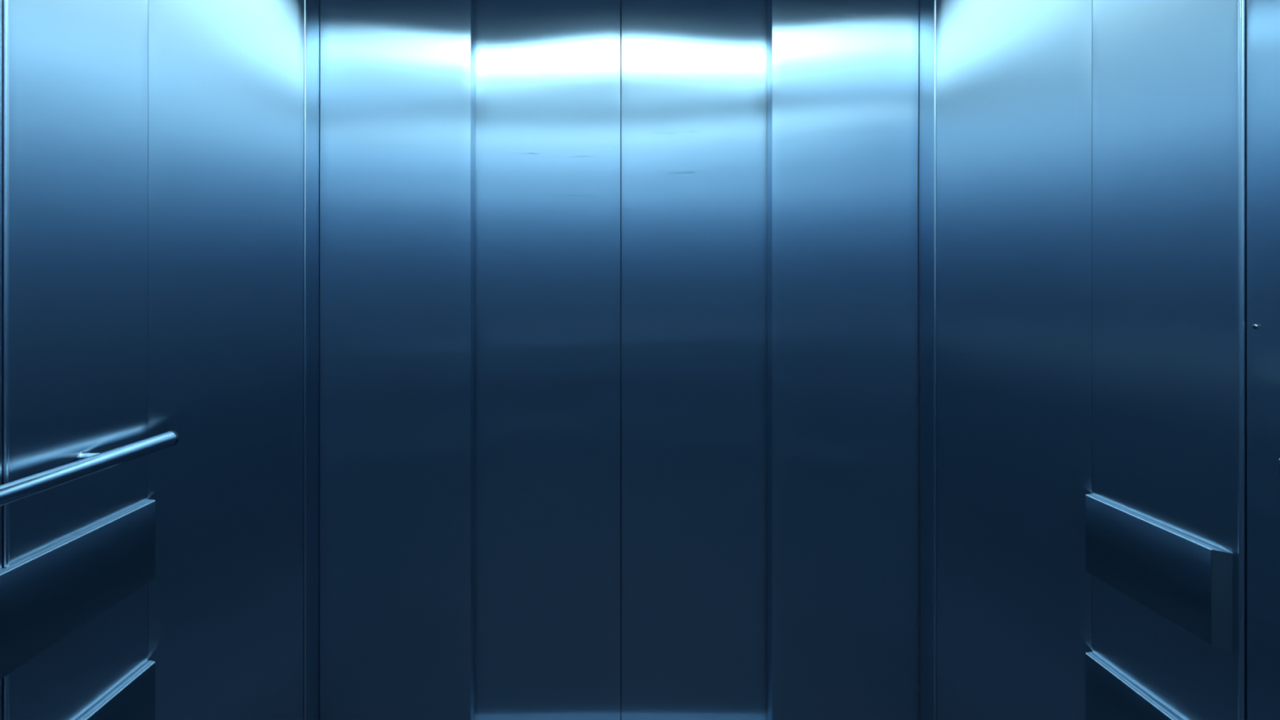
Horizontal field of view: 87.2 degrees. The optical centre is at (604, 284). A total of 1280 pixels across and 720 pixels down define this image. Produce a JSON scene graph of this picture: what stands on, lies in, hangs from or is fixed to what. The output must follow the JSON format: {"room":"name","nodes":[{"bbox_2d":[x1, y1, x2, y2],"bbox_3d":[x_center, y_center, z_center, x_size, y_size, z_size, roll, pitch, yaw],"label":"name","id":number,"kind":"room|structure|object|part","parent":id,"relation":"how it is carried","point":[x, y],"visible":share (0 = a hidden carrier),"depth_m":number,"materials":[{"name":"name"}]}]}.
{"room":"elevator interior","nodes":[
{"label":"elevator interior","id":0,"kind":"room"},
{"bbox_2d":[0,0,319,719],"bbox_3d":[-0.874,0.170,0.659,0.051,2.420,2.718,0,0,0],"label":"wall","id":1,"kind":"structure","parent":0,"point":[156,147],"depth_m":1.33,"materials":[{"name":"metal"}]},
{"bbox_3d":[-0.855,0.185,0.123,0.012,2.390,1.646,0,0,0],"label":"wall panel","id":2,"kind":"part","parent":1,"relation":"part of","materials":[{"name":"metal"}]},
{"bbox_2d":[2,0,8,719],"bbox_3d":[-0.848,0.185,0.951,0.007,2.390,0.007,0,0,0],"label":"trim","id":3,"kind":"structure","parent":1,"relation":"attached to","point":[5,2],"depth_m":0.95,"materials":[{"name":"metal"}]},
{"bbox_3d":[-0.855,0.185,1.102,0.012,2.390,0.293,0,0,0],"label":"wall panel","id":4,"kind":"part","parent":1,"relation":"part of","materials":[{"name":"metal"}]},
{"bbox_2d":[0,499,155,679],"bbox_3d":[-0.841,0.472,0.773,0.016,0.146,0.949,0,0,0],"label":"rail","id":5,"kind":"object","parent":1,"relation":"attached to","point":[49,593],"visible":1,"depth_m":1.05,"materials":[{"name":"metal"}]},
{"bbox_2d":[0,431,178,506],"bbox_3d":[-0.816,0.273,0.420,0.066,0.047,1.640,0,0,0],"label":"handrail","id":6,"kind":"object","parent":1,"relation":"attached to","point":[86,464],"visible":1,"depth_m":1.01,"materials":[{"name":"metal"}]},
{"bbox_2d":[76,660,155,719],"bbox_3d":[-0.841,0.776,0.773,0.016,0.157,0.949,0,0,0],"label":"rail","id":7,"kind":"object","parent":1,"relation":"attached to","point":[134,698],"visible":1,"depth_m":1.18,"materials":[{"name":"metal"}]},
{"bbox_3d":[-0.855,0.185,1.573,0.013,2.390,0.646,0,0,0],"label":"wall panel","id":8,"kind":"part","parent":1,"relation":"part of","materials":[{"name":"metal"}]},
{"bbox_2d":[303,0,306,719],"bbox_3d":[-0.849,0.185,1.900,0.006,2.390,0.006,0,0,0],"label":"trim","id":9,"kind":"structure","parent":1,"relation":"attached to","point":[304,29],"depth_m":1.90,"materials":[{"name":"metal"}]},
{"bbox_2d":[320,0,919,719],"bbox_3d":[0.043,0.170,2.090,1.885,2.420,0.191,0,0,0],"label":"wall","id":10,"kind":"structure","parent":0,"point":[397,77],"depth_m":2.00,"materials":[{"name":"metal"}]},
{"bbox_3d":[-0.623,0.185,2.025,0.450,2.390,0.062,0,0,0],"label":"wall panel","id":11,"kind":"part","parent":10,"relation":"part of","materials":[{"name":"metal"}]},
{"bbox_2d":[475,0,620,719],"bbox_3d":[-0.195,0.187,2.079,0.487,2.374,0.033,0,0,0],"label":"door","id":12,"kind":"structure","parent":10,"relation":"in","point":[548,72],"depth_m":2.06,"materials":[{"name":"metal"}]},
{"bbox_2d":[621,0,767,719],"bbox_3d":[0.295,0.187,2.079,0.487,2.374,0.032,0,0,0],"label":"door","id":13,"kind":"structure","parent":10,"relation":"in","point":[694,73],"depth_m":2.06,"materials":[{"name":"metal"}]},
{"bbox_3d":[0.716,0.185,2.025,0.436,2.390,0.062,0,0,0],"label":"wall panel","id":14,"kind":"part","parent":10,"relation":"part of","materials":[{"name":"metal"}]},
{"bbox_2d":[918,0,1247,719],"bbox_3d":[0.961,0.170,0.659,0.051,2.420,2.718,0,0,0],"label":"wall","id":15,"kind":"structure","parent":0,"point":[1087,150],"depth_m":1.36,"materials":[{"name":"metal"}]},
{"bbox_2d":[933,0,936,719],"bbox_3d":[0.935,0.185,1.900,0.007,2.390,0.007,0,0,0],"label":"trim","id":16,"kind":"structure","parent":15,"relation":"attached to","point":[935,1],"depth_m":1.90,"materials":[{"name":"metal"}]},
{"bbox_3d":[0.942,0.185,1.593,0.013,2.390,0.606,0,0,0],"label":"wall panel","id":17,"kind":"part","parent":15,"relation":"part of","materials":[{"name":"metal"}]},
{"bbox_2d":[1085,651,1182,719],"bbox_3d":[0.928,0.782,1.144,0.016,0.156,0.288,0,0,0],"label":"rail","id":18,"kind":"object","parent":15,"relation":"attached to","point":[1109,695],"visible":1,"depth_m":1.21,"materials":[{"name":"metal"}]},
{"bbox_2d":[1085,493,1232,652],"bbox_3d":[0.928,0.474,1.144,0.016,0.147,0.288,0,0,0],"label":"rail","id":19,"kind":"object","parent":15,"relation":"attached to","point":[1186,580],"visible":1,"depth_m":1.11,"materials":[{"name":"metal"}]},
{"bbox_3d":[0.928,0.474,1.009,0.024,0.147,0.001,0,0,45],"label":"plate","id":20,"kind":"part","parent":19,"relation":"part of","materials":[{"name":"metal"}]},
{"bbox_3d":[0.942,0.185,1.139,0.013,2.390,0.299,0,0,0],"label":"wall panel","id":21,"kind":"part","parent":15,"relation":"part of","materials":[{"name":"metal"}]},
{"bbox_2d":[1238,0,1245,719],"bbox_3d":[0.935,0.185,0.985,0.008,2.390,0.008,0,0,0],"label":"trim","id":22,"kind":"structure","parent":15,"relation":"attached to","point":[1242,3],"depth_m":0.98,"materials":[{"name":"metal"}]},
{"bbox_2d":[1247,0,1279,719],"bbox_3d":[0.938,0.175,0.790,0.016,2.369,0.377,0,0,0],"label":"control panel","id":23,"kind":"object","parent":15,"relation":"attached to","point":[1263,15],"visible":1,"depth_m":0.95,"materials":[{"name":"metal"}]}
]}

